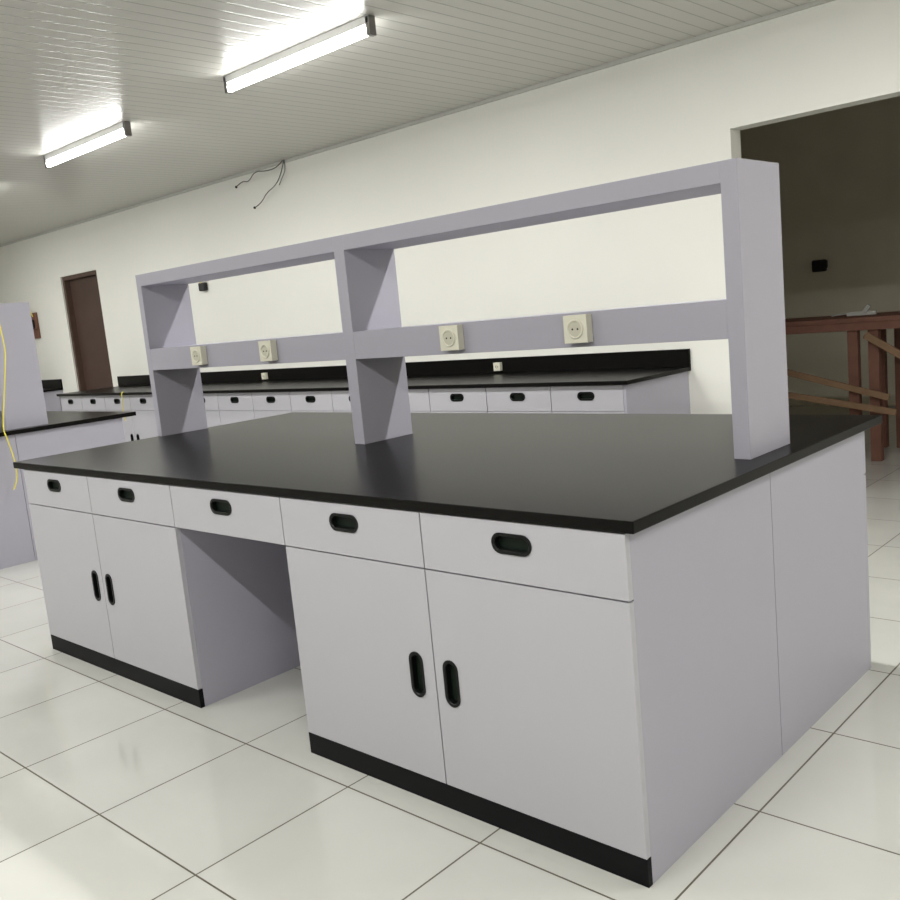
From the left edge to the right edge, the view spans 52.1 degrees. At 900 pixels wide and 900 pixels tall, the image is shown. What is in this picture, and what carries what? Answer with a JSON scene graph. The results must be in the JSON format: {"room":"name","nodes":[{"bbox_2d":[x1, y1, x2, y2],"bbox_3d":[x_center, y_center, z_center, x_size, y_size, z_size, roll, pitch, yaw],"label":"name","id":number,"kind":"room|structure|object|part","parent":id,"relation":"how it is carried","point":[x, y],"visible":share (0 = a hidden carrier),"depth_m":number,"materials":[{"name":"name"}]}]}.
{"room":"science classroom","nodes":[
{"label":"science classroom","id":0,"kind":"room"},
{"bbox_2d":[0,0,815,244],"bbox_3d":[-3.734,-1.808,4.353,16.600,0.100,8.609,2,12,43],"label":"ceiling","id":1,"kind":"structure","parent":0,"point":[71,71],"depth_m":5.31,"materials":[{"name":"plastic"}]},
{"bbox_2d":[43,121,131,168],"bbox_3d":[-2.570,-2.138,6.480,1.228,0.092,0.044,2,12,43],"label":"fluorescent light fixture","id":2,"kind":"object","parent":1,"relation":"attached to","point":[123,129],"visible":1,"depth_m":6.41,"materials":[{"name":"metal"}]},
{"bbox_2d":[235,160,284,208],"bbox_3d":[-1.692,-2.351,8.222,0.736,0.355,0.034,2,11,41],"label":"electrical wires","id":3,"kind":"object","parent":1,"relation":"hanging from","point":[254,207],"visible":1,"depth_m":8.09,"materials":[{"name":"black rubber"}]},
{"bbox_2d":[223,15,376,93],"bbox_3d":[-0.822,-2.061,4.837,1.228,0.092,0.044,2,12,43],"label":"fluorescent light fixture","id":4,"kind":"object","parent":1,"relation":"attached to","point":[360,28],"visible":1,"depth_m":4.76,"materials":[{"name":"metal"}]},
{"bbox_2d":[0,405,899,899],"bbox_3d":[-1.986,0.637,6.353,16.600,0.100,13.000,2,12,43],"label":"floor","id":5,"kind":"structure","parent":0,"point":[113,786],"depth_m":2.52,"materials":[{"name":"tile"}]},
{"bbox_2d":[0,379,62,410],"bbox_3d":[-6.007,-0.397,12.273,2.400,0.962,0.752,2,12,43],"label":"bench","id":6,"kind":"object","parent":5,"relation":"on","point":[53,387],"visible":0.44,"depth_m":11.64,"materials":[{"name":"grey laminate"}]},
{"bbox_2d":[43,388,62,391],"bbox_3d":[-6.040,-0.748,12.220,2.400,0.025,0.752,2,12,43],"label":"countertop","id":7,"kind":"structure","parent":6,"relation":"on","point":[48,389],"depth_m":11.61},
{"bbox_3d":[-5.136,-0.296,11.496,0.018,0.825,0.732,2,12,43],"label":"panel","id":8,"kind":"part","parent":6,"relation":"part of","materials":[{"name":"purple laminate"}]},
{"bbox_2d":[0,302,135,568],"bbox_3d":[-3.866,-0.152,6.914,3.161,1.645,1.561,2,12,43],"label":"bench","id":9,"kind":"object","parent":5,"relation":"on","point":[32,431],"visible":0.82,"depth_m":5.89,"materials":[{"name":"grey laminate"}]},
{"bbox_2d":[0,326,16,489],"bbox_3d":[-2.763,-0.309,5.742,0.042,1.113,0.133,-4,9,10],"label":"cable","id":10,"kind":"object","parent":9,"relation":"attached to","point":[0,326],"visible":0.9,"depth_m":5.72,"materials":[{"name":"yellow rubber"}]},
{"bbox_3d":[-2.963,0.367,5.636,0.018,0.825,0.710,2,12,43],"label":"panel","id":11,"kind":"part","parent":9,"relation":"part of","materials":[{"name":"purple laminate"}]},
{"bbox_3d":[-2.771,-0.538,5.888,0.048,0.792,0.262,2,12,43],"label":"shelf post","id":12,"kind":"part","parent":9,"relation":"part of","materials":[{"name":"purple laminate"}]},
{"bbox_2d":[0,411,135,436],"bbox_3d":[-3.867,-0.169,6.912,3.161,0.028,1.561,2,12,43],"label":"countertop","id":13,"kind":"structure","parent":9,"relation":"on","point":[56,419],"depth_m":6.27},
{"bbox_3d":[-2.483,0.245,6.149,0.018,0.825,0.710,2,12,43],"label":"panel","id":14,"kind":"part","parent":9,"relation":"part of","materials":[{"name":"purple laminate"}]},
{"bbox_3d":[-2.488,-0.158,6.564,0.613,0.151,0.018,2,12,43],"label":"drawer","id":15,"kind":"part","parent":9,"relation":"part of","materials":[{"name":"grey laminate"}]},
{"bbox_2d":[56,349,690,441],"bbox_3d":[-1.381,-0.204,7.993,7.270,0.962,0.752,2,12,43],"label":"bench","id":16,"kind":"object","parent":5,"relation":"on","point":[652,381],"visible":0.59,"depth_m":6.40,"materials":[{"name":"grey laminate"}]},
{"bbox_3d":[-4.103,-0.509,9.983,0.509,0.151,0.018,2,12,43],"label":"drawer","id":17,"kind":"part","parent":16,"relation":"part of","materials":[{"name":"grey laminate"}]},
{"bbox_3d":[-3.725,-0.493,9.634,0.509,0.151,0.018,2,12,43],"label":"drawer","id":18,"kind":"part","parent":16,"relation":"part of","materials":[{"name":"grey laminate"}]},
{"bbox_3d":[-3.347,-0.477,9.284,0.509,0.151,0.018,2,12,43],"label":"drawer","id":19,"kind":"part","parent":16,"relation":"part of","materials":[{"name":"grey laminate"}]},
{"bbox_3d":[-3.311,-0.105,9.340,0.509,0.599,0.018,2,12,43],"label":"door","id":20,"kind":"part","parent":16,"relation":"part of","materials":[{"name":"grey laminate"}]},
{"bbox_3d":[-2.969,-0.462,8.935,0.509,0.151,0.018,2,12,43],"label":"drawer","id":21,"kind":"part","parent":16,"relation":"part of","materials":[{"name":"grey laminate"}]},
{"bbox_3d":[-2.973,-0.476,8.930,0.121,0.052,0.018,2,12,43],"label":"drawer pull","id":22,"kind":"part","parent":16,"relation":"part of","materials":[{"name":"black plastic"}]},
{"bbox_3d":[-2.933,-0.089,8.990,0.509,0.599,0.018,2,12,43],"label":"door","id":23,"kind":"part","parent":16,"relation":"part of","materials":[{"name":"grey laminate"}]},
{"bbox_3d":[-2.213,-0.430,8.236,0.509,0.151,0.018,2,12,43],"label":"drawer","id":24,"kind":"part","parent":16,"relation":"part of","materials":[{"name":"grey laminate"}]},
{"bbox_3d":[-2.178,-0.058,8.291,0.509,0.599,0.018,2,12,43],"label":"door","id":25,"kind":"part","parent":16,"relation":"part of","materials":[{"name":"grey laminate"}]},
{"bbox_3d":[-1.839,-0.429,7.882,0.121,0.052,0.018,2,12,43],"label":"drawer pull","id":26,"kind":"part","parent":16,"relation":"part of","materials":[{"name":"black plastic"}]},
{"bbox_3d":[-1.835,-0.414,7.886,0.509,0.151,0.018,2,12,43],"label":"drawer","id":27,"kind":"part","parent":16,"relation":"part of","materials":[{"name":"grey laminate"}]},
{"bbox_3d":[-1.800,-0.042,7.941,0.509,0.599,0.018,2,12,43],"label":"door","id":28,"kind":"part","parent":16,"relation":"part of","materials":[{"name":"grey laminate"}]},
{"bbox_2d":[261,373,267,378],"bbox_3d":[-1.753,-0.699,8.696,0.060,0.060,0.034,2,12,43],"label":"power socket","id":29,"kind":"object","parent":16,"relation":"attached to","point":[264,375],"depth_m":8.68,"materials":[{"name":"beige plastic"}]},
{"bbox_3d":[-1.461,-0.413,7.532,0.121,0.052,0.018,2,12,43],"label":"drawer pull","id":30,"kind":"part","parent":16,"relation":"part of","materials":[{"name":"black plastic"}]},
{"bbox_3d":[-1.458,-0.399,7.537,0.509,0.151,0.018,2,12,43],"label":"drawer","id":31,"kind":"part","parent":16,"relation":"part of","materials":[{"name":"grey laminate"}]},
{"bbox_3d":[-1.422,-0.026,7.592,0.509,0.599,0.018,2,12,43],"label":"door","id":32,"kind":"part","parent":16,"relation":"part of","materials":[{"name":"grey laminate"}]},
{"bbox_3d":[-1.083,-0.398,7.183,0.121,0.052,0.018,2,12,43],"label":"drawer pull","id":33,"kind":"part","parent":16,"relation":"part of","materials":[{"name":"black plastic"}]},
{"bbox_3d":[-1.080,-0.383,7.187,0.509,0.151,0.018,2,12,43],"label":"drawer","id":34,"kind":"part","parent":16,"relation":"part of","materials":[{"name":"grey laminate"}]},
{"bbox_3d":[-1.044,-0.011,7.242,0.509,0.599,0.018,2,12,43],"label":"door","id":35,"kind":"part","parent":16,"relation":"part of","materials":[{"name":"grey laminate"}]},
{"bbox_3d":[-0.702,-0.367,6.837,0.509,0.151,0.018,2,12,43],"label":"drawer","id":36,"kind":"part","parent":16,"relation":"part of","materials":[{"name":"grey laminate"}]},
{"bbox_2d":[56,367,690,395],"bbox_3d":[-1.414,-0.555,7.941,7.270,0.025,0.752,2,12,43],"label":"countertop","id":37,"kind":"structure","parent":16,"relation":"on","point":[612,376],"depth_m":6.38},
{"bbox_3d":[-0.324,-0.351,6.488,0.509,0.151,0.018,2,12,43],"label":"drawer","id":38,"kind":"part","parent":16,"relation":"part of","materials":[{"name":"grey laminate"}]},
{"bbox_3d":[-0.288,0.021,6.543,0.509,0.599,0.018,2,12,43],"label":"door","id":39,"kind":"part","parent":16,"relation":"part of","materials":[{"name":"grey laminate"}]},
{"bbox_3d":[0.050,-0.350,6.134,0.121,0.052,0.018,2,12,43],"label":"drawer pull","id":40,"kind":"part","parent":16,"relation":"part of","materials":[{"name":"black plastic"}]},
{"bbox_3d":[0.054,-0.336,6.138,0.509,0.151,0.018,2,12,43],"label":"drawer","id":41,"kind":"part","parent":16,"relation":"part of","materials":[{"name":"grey laminate"}]},
{"bbox_3d":[0.089,0.037,6.194,0.509,0.599,0.018,2,12,43],"label":"door","id":42,"kind":"part","parent":16,"relation":"part of","materials":[{"name":"grey laminate"}]},
{"bbox_2d":[493,362,501,370],"bbox_3d":[0.349,-0.611,6.751,0.060,0.060,0.034,2,12,43],"label":"power socket","id":43,"kind":"object","parent":16,"relation":"attached to","point":[497,366],"depth_m":6.74,"materials":[{"name":"beige plastic"}]},
{"bbox_3d":[0.428,-0.335,5.784,0.121,0.052,0.018,2,12,43],"label":"drawer pull","id":44,"kind":"part","parent":16,"relation":"part of","materials":[{"name":"black plastic"}]},
{"bbox_3d":[0.432,-0.320,5.789,0.509,0.151,0.018,2,12,43],"label":"drawer","id":45,"kind":"part","parent":16,"relation":"part of","materials":[{"name":"grey laminate"}]},
{"bbox_3d":[0.467,0.052,5.844,0.509,0.599,0.018,2,12,43],"label":"door","id":46,"kind":"part","parent":16,"relation":"part of","materials":[{"name":"grey laminate"}]},
{"bbox_3d":[0.806,-0.319,5.435,0.121,0.052,0.018,2,12,43],"label":"drawer pull","id":47,"kind":"part","parent":16,"relation":"part of","materials":[{"name":"black plastic"}]},
{"bbox_3d":[0.810,-0.304,5.439,0.509,0.151,0.018,2,12,43],"label":"drawer","id":48,"kind":"part","parent":16,"relation":"part of","materials":[{"name":"grey laminate"}]},
{"bbox_3d":[0.845,0.068,5.495,0.509,0.599,0.018,2,12,43],"label":"door","id":49,"kind":"part","parent":16,"relation":"part of","materials":[{"name":"grey laminate"}]},
{"bbox_3d":[1.277,-0.028,5.564,0.018,0.825,0.732,2,12,43],"label":"panel","id":50,"kind":"part","parent":16,"relation":"part of","materials":[{"name":"purple laminate"}]},
{"bbox_2d":[13,158,881,887],"bbox_3d":[-0.249,-0.002,3.568,3.161,1.645,1.561,2,12,43],"label":"bench","id":51,"kind":"object","parent":5,"relation":"on","point":[586,638],"visible":1,"depth_m":2.61,"materials":[{"name":"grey laminate"}]},
{"bbox_3d":[-1.646,0.147,3.842,0.121,0.052,0.018,2,12,43],"label":"drawer pull","id":52,"kind":"part","parent":51,"relation":"part of","materials":[{"name":"black plastic"}]},
{"bbox_3d":[-1.636,0.167,3.842,0.593,0.149,0.018,2,12,43],"label":"drawer","id":53,"kind":"part","parent":51,"relation":"part of","materials":[{"name":"grey laminate"}]},
{"bbox_3d":[-1.601,0.539,3.897,0.593,0.599,0.018,2,12,43],"label":"door","id":54,"kind":"part","parent":51,"relation":"part of","materials":[{"name":"grey laminate"}]},
{"bbox_3d":[-1.429,0.548,3.735,0.052,0.129,0.018,2,12,43],"label":"door pull","id":55,"kind":"part","parent":51,"relation":"part of","materials":[{"name":"black plastic"}]},
{"bbox_3d":[-1.343,0.552,3.655,0.052,0.129,0.018,2,12,43],"label":"door pull","id":56,"kind":"part","parent":51,"relation":"part of","materials":[{"name":"black plastic"}]},
{"bbox_3d":[-1.200,0.166,3.430,0.121,0.052,0.018,2,12,43],"label":"drawer pull","id":57,"kind":"part","parent":51,"relation":"part of","materials":[{"name":"black plastic"}]},
{"bbox_3d":[-1.191,0.185,3.429,0.614,0.149,0.018,2,12,43],"label":"drawer","id":58,"kind":"part","parent":51,"relation":"part of","materials":[{"name":"grey laminate"}]},
{"bbox_3d":[-1.155,0.558,3.485,0.614,0.599,0.018,2,12,43],"label":"door","id":59,"kind":"part","parent":51,"relation":"part of","materials":[{"name":"grey laminate"}]},
{"bbox_3d":[-1.390,-0.480,4.610,0.040,0.792,0.262,2,12,43],"label":"shelf post","id":60,"kind":"part","parent":51,"relation":"part of","materials":[{"name":"purple laminate"}]},
{"bbox_2d":[190,346,207,365],"bbox_3d":[-1.144,-0.429,4.187,0.084,0.084,0.034,2,12,43],"label":"power socket","id":61,"kind":"object","parent":51,"relation":"attached to","point":[199,354],"depth_m":4.17,"materials":[{"name":"beige plastic"}]},
{"bbox_3d":[-0.743,0.185,3.006,0.121,0.052,0.018,2,12,43],"label":"drawer pull","id":62,"kind":"part","parent":51,"relation":"part of","materials":[{"name":"black plastic"}]},
{"bbox_3d":[-0.733,0.205,3.006,0.625,0.149,0.018,2,12,43],"label":"drawer","id":63,"kind":"part","parent":51,"relation":"part of","materials":[{"name":"grey laminate"}]},
{"bbox_2d":[139,237,333,285],"bbox_3d":[-0.882,-0.820,4.054,1.439,0.056,0.262,2,12,43],"label":"shelf","id":64,"kind":"object","parent":51,"relation":"attached to","point":[319,250],"depth_m":3.93,"materials":[{"name":"grey laminate"}]},
{"bbox_3d":[-0.696,0.463,3.534,0.018,0.825,0.702,2,12,43],"label":"kneehole panel","id":65,"kind":"part","parent":51,"relation":"part of","materials":[{"name":"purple laminate"}]},
{"bbox_2d":[258,340,277,361],"bbox_3d":[-0.759,-0.413,3.831,0.084,0.084,0.034,2,12,43],"label":"power socket","id":66,"kind":"object","parent":51,"relation":"attached to","point":[268,349],"depth_m":3.81,"materials":[{"name":"beige plastic"}]},
{"bbox_3d":[-0.295,0.203,2.592,0.121,0.052,0.018,2,12,43],"label":"drawer pull","id":67,"kind":"part","parent":51,"relation":"part of","materials":[{"name":"black plastic"}]},
{"bbox_3d":[-0.285,0.223,2.591,0.589,0.149,0.018,2,12,43],"label":"drawer","id":68,"kind":"part","parent":51,"relation":"part of","materials":[{"name":"grey laminate"}]},
{"bbox_3d":[-0.249,0.596,2.647,0.589,0.599,0.018,2,12,43],"label":"door","id":69,"kind":"part","parent":51,"relation":"part of","materials":[{"name":"grey laminate"}]},
{"bbox_3d":[-0.298,-0.435,3.600,0.058,0.792,0.262,2,12,43],"label":"shelf post","id":70,"kind":"part","parent":51,"relation":"part of","materials":[{"name":"purple laminate"}]},
{"bbox_3d":[-0.083,0.605,2.490,0.052,0.129,0.018,2,12,43],"label":"door pull","id":71,"kind":"part","parent":51,"relation":"part of","materials":[{"name":"black plastic"}]},
{"bbox_2d":[13,412,881,533],"bbox_3d":[-0.250,-0.018,3.565,3.161,0.028,1.561,2,12,43],"label":"countertop","id":72,"kind":"structure","parent":51,"relation":"on","point":[617,473],"depth_m":2.94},
{"bbox_2d":[439,324,464,350],"bbox_3d":[0.004,-0.381,3.125,0.084,0.084,0.034,2,12,43],"label":"power socket","id":73,"kind":"object","parent":51,"relation":"attached to","point":[452,336],"depth_m":3.11,"materials":[{"name":"beige plastic"}]},
{"bbox_3d":[0.009,0.608,2.404,0.052,0.129,0.018,2,12,43],"label":"door pull","id":74,"kind":"part","parent":51,"relation":"part of","materials":[{"name":"black plastic"}]},
{"bbox_3d":[0.149,0.222,2.181,0.121,0.052,0.018,2,12,43],"label":"drawer pull","id":75,"kind":"part","parent":51,"relation":"part of","materials":[{"name":"black plastic"}]},
{"bbox_3d":[0.159,0.242,2.181,0.613,0.149,0.018,2,12,43],"label":"drawer","id":76,"kind":"part","parent":51,"relation":"part of","materials":[{"name":"grey laminate"}]},
{"bbox_2d":[342,161,720,249],"bbox_3d":[0.241,-0.773,3.015,1.507,0.056,0.262,2,12,43],"label":"shelf","id":77,"kind":"object","parent":51,"relation":"attached to","point":[702,180],"depth_m":2.83,"materials":[{"name":"grey laminate"}]},
{"bbox_3d":[0.195,0.614,2.236,0.613,0.599,0.018,2,12,43],"label":"door","id":78,"kind":"part","parent":51,"relation":"part of","materials":[{"name":"grey laminate"}]},
{"bbox_2d":[563,314,592,343],"bbox_3d":[0.384,-0.365,2.773,0.084,0.084,0.034,2,12,43],"label":"power socket","id":79,"kind":"object","parent":51,"relation":"attached to","point":[578,328],"depth_m":2.76,"materials":[{"name":"beige plastic"}]},
{"bbox_3d":[0.654,0.518,2.290,0.018,0.825,0.710,2,12,43],"label":"panel","id":80,"kind":"part","parent":51,"relation":"part of","materials":[{"name":"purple laminate"}]},
{"bbox_3d":[0.847,-0.387,2.542,0.048,0.792,0.262,2,12,43],"label":"shelf post","id":81,"kind":"part","parent":51,"relation":"part of","materials":[{"name":"purple laminate"}]},
{"bbox_3d":[1.134,0.396,2.803,0.018,0.825,0.710,2,12,43],"label":"panel","id":82,"kind":"part","parent":51,"relation":"part of","materials":[{"name":"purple laminate"}]},
{"bbox_3d":[1.129,-0.007,3.218,0.613,0.151,0.018,2,12,43],"label":"drawer","id":83,"kind":"part","parent":51,"relation":"part of","materials":[{"name":"grey laminate"}]},
{"bbox_3d":[1.165,0.368,3.274,0.613,0.601,0.018,2,12,43],"label":"door","id":84,"kind":"part","parent":51,"relation":"part of","materials":[{"name":"grey laminate"}]},
{"bbox_2d":[785,304,899,460],"bbox_3d":[3.058,-0.513,6.744,2.200,1.098,0.705,2,12,43],"label":"trestle table","id":85,"kind":"object","parent":5,"relation":"on","point":[876,324],"visible":0.59,"depth_m":6.52,"materials":[{"name":"brown wood"}]},
{"bbox_2d":[0,0,899,413],"bbox_3d":[-0.658,-1.147,7.707,16.600,2.765,0.130,2,12,43],"label":"wall","id":86,"kind":"structure","parent":0,"point":[688,105],"depth_m":6.47,"materials":[{"name":"paint"}]},
{"bbox_2d":[30,311,40,338],"bbox_3d":[-5.358,-1.635,11.845,0.258,0.403,0.069,2,12,43],"label":"box","id":87,"kind":"object","parent":86,"relation":"attached to","point":[34,316],"visible":0.5,"depth_m":11.82,"materials":[{"name":"brown wood"}]},
{"bbox_2d":[41,379,62,388],"bbox_3d":[-5.800,-0.879,12.474,2.400,0.112,0.019,2,12,43],"label":"backsplash","id":88,"kind":"structure","parent":86,"relation":"attached to","point":[55,383],"depth_m":11.82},
{"bbox_2d":[62,277,85,390],"bbox_3d":[-4.579,-1.033,11.411,0.044,2.196,0.105,2,12,43],"label":"frame","id":89,"kind":"object","parent":86,"relation":"attached to","point":[66,284],"visible":0.5,"depth_m":11.32,"materials":[{"name":"brown wood"}]},
{"bbox_2d":[64,270,95,280],"bbox_3d":[-4.360,-2.079,10.957,0.830,0.044,0.105,2,12,43],"label":"door frame","id":90,"kind":"structure","parent":86,"relation":"in","point":[90,273],"depth_m":10.92,"materials":[{"name":"brown wood"}]},
{"bbox_2d":[69,275,112,389],"bbox_3d":[-4.237,-1.005,11.139,0.830,2.147,0.035,2,12,43],"label":"leaf","id":91,"kind":"object","parent":90,"relation":"attached to","point":[84,291],"visible":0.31,"depth_m":11.10,"materials":[{"name":"brown wood"}]},
{"bbox_2d":[198,282,207,290],"bbox_3d":[-2.459,-1.640,9.141,0.101,0.118,0.058,2,12,43],"label":"electrical box","id":92,"kind":"object","parent":86,"relation":"attached to","point":[202,286],"visible":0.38,"depth_m":9.12,"materials":[{"name":"black plastic"}]},
{"bbox_2d":[117,349,690,385],"bbox_3d":[-1.174,-0.686,8.195,7.270,0.112,0.019,2,12,43],"label":"backsplash","id":93,"kind":"structure","parent":86,"relation":"attached to","point":[673,357],"depth_m":6.82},
{"bbox_2d":[0,0,834,246],"bbox_3d":[-0.840,-2.483,7.451,16.600,0.022,0.024,2,12,43],"label":"trim","id":94,"kind":"structure","parent":86,"relation":"attached to","point":[817,2],"depth_m":6.34,"materials":[{"name":"plastic"}]},
{"bbox_2d":[740,96,899,405],"bbox_3d":[5.217,-1.993,8.128,8.600,3.200,0.150,2,12,43],"label":"wall","id":95,"kind":"structure","parent":0,"point":[839,169],"depth_m":9.24,"materials":[{"name":"paint"}]},
{"bbox_2d":[812,259,827,271],"bbox_3d":[3.757,-1.872,9.347,0.170,0.120,0.099,2,12,43],"label":"electrical box","id":96,"kind":"object","parent":95,"relation":"attached to","point":[821,265],"depth_m":9.34,"materials":[{"name":"black plastic"}]}
]}

